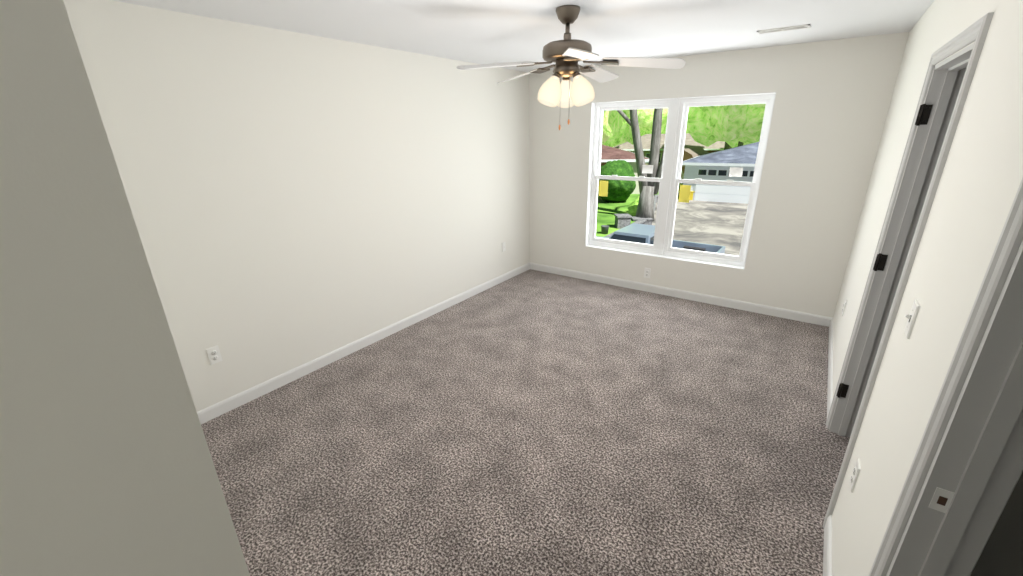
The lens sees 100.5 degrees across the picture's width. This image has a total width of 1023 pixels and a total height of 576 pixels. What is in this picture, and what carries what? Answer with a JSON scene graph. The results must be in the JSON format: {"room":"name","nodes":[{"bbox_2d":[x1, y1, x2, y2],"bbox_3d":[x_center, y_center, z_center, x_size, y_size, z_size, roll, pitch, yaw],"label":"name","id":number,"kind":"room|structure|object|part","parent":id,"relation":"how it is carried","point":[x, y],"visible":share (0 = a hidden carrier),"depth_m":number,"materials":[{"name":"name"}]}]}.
{"room":"empty bedroom","nodes":[
{"label":"empty bedroom","id":0,"kind":"room"},
{"bbox_2d":[0,0,249,575],"bbox_3d":[-1.865,0.271,1.007,2.095,2.440,1.223,13,24,33],"label":"wall","id":1,"kind":"structure","parent":0,"point":[107,467],"depth_m":0.72,"materials":[{"name":"white paint"}]},
{"bbox_2d":[63,0,529,411],"bbox_3d":[-1.452,-0.599,3.350,0.120,2.440,6.020,13,24,33],"label":"wall","id":2,"kind":"structure","parent":0,"point":[295,199],"depth_m":3.06,"materials":[{"name":"white paint"}]},
{"bbox_2d":[206,345,222,364],"bbox_3d":[-1.967,0.445,2.819,0.011,0.115,0.070,13,24,33],"label":"electrical outlet","id":3,"kind":"object","parent":2,"relation":"attached to","point":[214,355],"visible":1,"depth_m":2.81,"materials":[{"name":"white plastic"}]},
{"bbox_2d":[197,263,528,423],"bbox_3d":[-1.042,0.346,4.162,0.013,0.092,4.497,13,24,33],"label":"baseboard","id":4,"kind":"structure","parent":2,"relation":"attached to","point":[209,413],"depth_m":3.58,"materials":[{"name":"white paint"}]},
{"bbox_2d":[112,0,933,71],"bbox_3d":[0.451,-1.360,1.617,4.840,0.120,6.020,13,24,33],"label":"ceiling","id":5,"kind":"structure","parent":0,"point":[486,31],"depth_m":2.74,"materials":[{"name":"white paint"}]},
{"bbox_2d":[457,5,684,129],"bbox_3d":[0.357,-1.297,2.563,1.262,0.649,1.212,13,24,33],"label":"fan","id":6,"kind":"object","parent":5,"relation":"hanging from","point":[567,54],"visible":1,"depth_m":2.45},
{"bbox_2d":[757,24,810,33],"bbox_3d":[1.928,-1.833,3.019,0.320,0.010,0.100,13,24,33],"label":"ceiling vent","id":7,"kind":"object","parent":5,"relation":"in","point":[784,29],"visible":1,"depth_m":3.00,"materials":[{"name":"white plastic"}]},
{"bbox_2d":[201,269,849,575],"bbox_3d":[0.495,1.042,2.501,4.840,0.120,6.020,13,24,33],"label":"floor","id":8,"kind":"structure","parent":0,"point":[530,422],"depth_m":2.57,"materials":[{"name":"grey carpet"}]},
{"bbox_2d":[529,32,908,317],"bbox_3d":[2.209,-0.998,4.253,4.720,2.440,0.180,13,24,33],"label":"wall","id":9,"kind":"structure","parent":0,"point":[833,98],"depth_m":3.97,"materials":[{"name":"white paint"}]},
{"bbox_2d":[644,268,650,277],"bbox_3d":[1.571,-0.174,4.926,0.070,0.115,0.011,13,24,33],"label":"electrical outlet","id":10,"kind":"object","parent":9,"relation":"attached to","point":[647,271],"visible":1,"depth_m":4.92,"materials":[{"name":"white plastic"}]},
{"bbox_2d":[529,262,830,325],"bbox_3d":[1.647,0.012,4.937,3.370,0.092,0.013,13,24,33],"label":"baseboard","id":11,"kind":"structure","parent":9,"relation":"attached to","point":[741,305],"depth_m":4.69,"materials":[{"name":"white paint"}]},
{"bbox_2d":[585,92,775,269],"bbox_3d":[1.675,-1.147,4.590,1.775,1.645,0.167,13,24,33],"label":"window","id":12,"kind":"structure","parent":9,"relation":"in","point":[669,180],"depth_m":4.55,"materials":[{"name":"white plastic"}]},
{"bbox_2d":[599,165,742,202],"bbox_3d":[1.663,-1.143,4.645,1.495,0.372,0.036,13,24,33],"label":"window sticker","id":13,"kind":"object","parent":12,"relation":"attached to","point":[684,193],"visible":1,"depth_m":4.55,"materials":[{"name":"white"}]},
{"bbox_2d":[832,0,1022,575],"bbox_3d":[1.403,0.066,1.402,0.120,2.440,5.720,13,24,33],"label":"wall","id":14,"kind":"structure","parent":0,"point":[979,182],"depth_m":1.30,"materials":[{"name":"white paint"}]},
{"bbox_2d":[823,515,831,575],"bbox_3d":[1.250,1.215,1.687,0.013,0.092,0.806,13,24,33],"label":"baseboard","id":15,"kind":"structure","parent":14,"relation":"attached to","point":[827,551],"depth_m":1.85,"materials":[{"name":"white paint"}]},
{"bbox_2d":[827,318,832,416],"bbox_3d":[2.516,0.577,3.358,0.013,0.092,1.708,13,24,33],"label":"baseboard","id":16,"kind":"structure","parent":14,"relation":"attached to","point":[830,350],"depth_m":3.22,"materials":[{"name":"white paint"}]},
{"bbox_2d":[842,300,846,315],"bbox_3d":[2.561,0.153,3.280,0.011,0.115,0.070,13,24,33],"label":"electrical outlet","id":17,"kind":"object","parent":14,"relation":"attached to","point":[844,307],"visible":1,"depth_m":3.26,"materials":[{"name":"white plastic"}]},
{"bbox_2d":[850,458,860,492],"bbox_3d":[1.358,0.740,1.685,0.011,0.115,0.070,13,24,33],"label":"electrical outlet","id":18,"kind":"object","parent":14,"relation":"attached to","point":[855,474],"visible":1,"depth_m":1.67,"materials":[{"name":"white plastic"}]},
{"bbox_2d":[823,12,993,527],"bbox_3d":[1.790,0.031,1.967,0.156,2.102,0.934,13,24,33],"label":"door frame","id":19,"kind":"structure","parent":14,"relation":"attached to","point":[942,100],"depth_m":2.08,"materials":[{"name":"grey paint"}]},
{"bbox_2d":[904,299,919,338],"bbox_3d":[1.306,0.100,1.400,0.022,0.115,0.070,13,24,33],"label":"light switch","id":20,"kind":"object","parent":14,"relation":"attached to","point":[911,317],"visible":0.96,"depth_m":1.38,"materials":[{"name":"white plastic"}]},
{"bbox_2d":[869,178,1022,575],"bbox_3d":[0.779,0.540,0.633,0.156,2.102,0.954,13,24,33],"label":"door frame","id":21,"kind":"structure","parent":14,"relation":"attached to","point":[964,484],"depth_m":0.92,"materials":[{"name":"grey paint"}]},
{"bbox_3d":[0.986,0.487,0.974,0.032,0.060,0.003,13,24,33],"label":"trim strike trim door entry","id":22,"kind":"part","parent":21,"relation":"part of","materials":[{"name":"white plastic"}]},
{"bbox_2d":[971,472,1022,575],"bbox_3d":[1.777,0.236,0.921,1.080,2.440,0.120,13,24,33],"label":"wall","id":23,"kind":"structure","parent":0,"point":[1002,554],"depth_m":1.26,"materials":[{"name":"grey paint"}]},
{"label":"outside","id":24,"kind":"structure","parent":0,"visible":0},
{"bbox_3d":[31.404,-18.583,64.399,160.000,0.300,134.680,13,24,33],"label":"lawn","id":25,"kind":"structure","parent":24,"visible":0},
{"bbox_2d":[614,214,631,228],"bbox_3d":[5.706,-3.215,21.920,0.740,1.080,0.740,-1,20,0],"label":"stone post","id":26,"kind":"object","parent":25,"relation":"on","point":[622,220],"depth_m":21.56,"materials":[{"name":"grey stone"}]},
{"bbox_2d":[596,183,682,236],"bbox_3d":[1.042,-25.845,84.631,85.600,0.500,134.680,13,24,33],"label":"lawn","id":27,"kind":"structure","parent":25,"relation":"on","point":[606,211],"depth_m":26.26,"materials":[{"name":"green plant"}]},
{"bbox_2d":[601,225,608,233],"bbox_3d":[4.519,-2.818,20.609,0.400,0.380,0.400,13,24,33],"label":"bucket","id":28,"kind":"object","parent":27,"relation":"on","point":[604,229],"depth_m":20.50,"materials":[{"name":"grey plastic"}]},
{"bbox_2d":[598,160,635,201],"bbox_3d":[7.124,-7.352,29.447,3.077,2.920,3.068,13,24,33],"label":"shrub","id":29,"kind":"object","parent":27,"relation":"on","point":[620,190],"depth_m":28.40,"materials":[{"name":"green plant"}]},
{"bbox_2d":[601,145,648,193],"bbox_3d":[2.907,-11.623,38.899,16.850,4.328,12.825,2,20,7],"label":"house","id":30,"kind":"structure","parent":27,"relation":"on","point":[608,153],"depth_m":32.79,"materials":[{"name":"beige"}]},
{"bbox_2d":[604,195,657,236],"bbox_3d":[4.938,-3.251,22.184,2.647,0.090,27.991,13,24,33],"label":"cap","id":31,"kind":"object","parent":27,"relation":"on","point":[641,221],"depth_m":22.90,"materials":[{"name":"grey stone"}]},
{"bbox_2d":[627,196,638,214],"bbox_3d":[8.067,-5.266,26.975,0.920,0.730,5.394,7,22,21],"label":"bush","id":32,"kind":"object","parent":27,"relation":"on","point":[632,209],"depth_m":24.89,"materials":[{"name":"green plant"}]},
{"bbox_2d":[617,108,663,221],"bbox_3d":[7.510,-9.545,22.055,6.647,12.103,1.250,-1,20,0],"label":"trunk","id":33,"kind":"object","parent":27,"relation":"on","point":[648,191],"depth_m":22.89,"materials":[{"name":"grey plant"}]},
{"bbox_2d":[631,217,652,224],"bbox_3d":[7.202,-3.623,23.692,1.080,0.570,0.780,-1,20,0],"label":"stone planter","id":34,"kind":"object","parent":25,"relation":"on","point":[648,221],"depth_m":23.35,"materials":[{"name":"grey stone"}]},
{"bbox_2d":[604,107,690,146],"bbox_3d":[25.683,-32.022,76.868,55.199,22.363,42.399,13,24,33],"label":"tree belt","id":35,"kind":"object","parent":25,"relation":"on","point":[645,119],"depth_m":62.37,"materials":[{"name":"green plant"}]},
{"bbox_2d":[614,133,731,164],"bbox_3d":[22.263,-19.077,59.218,16.250,4.520,9.225,5,21,15],"label":"house","id":36,"kind":"structure","parent":25,"relation":"on","point":[690,142],"depth_m":56.35,"materials":[{"name":"beige"}]},
{"bbox_2d":[602,104,765,149],"bbox_3d":[18.690,-19.943,46.449,30.264,15.087,22.596,13,24,33],"label":"tree","id":37,"kind":"object","parent":25,"relation":"on","point":[732,126],"depth_m":40.81,"materials":[{"name":"green plant"}]},
{"bbox_2d":[680,147,708,178],"bbox_3d":[17.536,-12.051,42.055,3.840,3.350,3.240,-19,27,-40],"label":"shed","id":38,"kind":"object","parent":25,"relation":"on","point":[689,153],"depth_m":40.66,"materials":[{"name":"brown"}]},
{"bbox_2d":[652,199,747,255],"bbox_3d":[17.890,-0.187,14.589,32.696,0.001,32.189,13,24,33],"label":"driveway","id":39,"kind":"structure","parent":25,"relation":"on","point":[715,223],"depth_m":24.58,"materials":[{"name":"grey concrete"}]},
{"bbox_2d":[596,223,725,253],"bbox_3d":[4.541,-1.253,15.521,5.760,1.844,2.400,14,25,35],"label":"truck","id":40,"kind":"object","parent":39,"relation":"on","point":[639,233],"depth_m":14.82,"materials":[{"name":"blue"}]},
{"bbox_2d":[689,191,693,199],"bbox_3d":[13.877,-7.059,32.537,0.640,0.680,0.440,11,23,30],"label":"bin","id":41,"kind":"object","parent":39,"relation":"on","point":[691,195],"depth_m":32.40,"materials":[{"name":"yellow plastic"}]},
{"bbox_2d":[682,142,758,203],"bbox_3d":[21.353,-9.748,33.930,12.850,4.508,12.825,11,23,30],"label":"garage","id":42,"kind":"structure","parent":25,"relation":"on","point":[716,165],"depth_m":31.24,"materials":[{"name":"white"}]}
]}

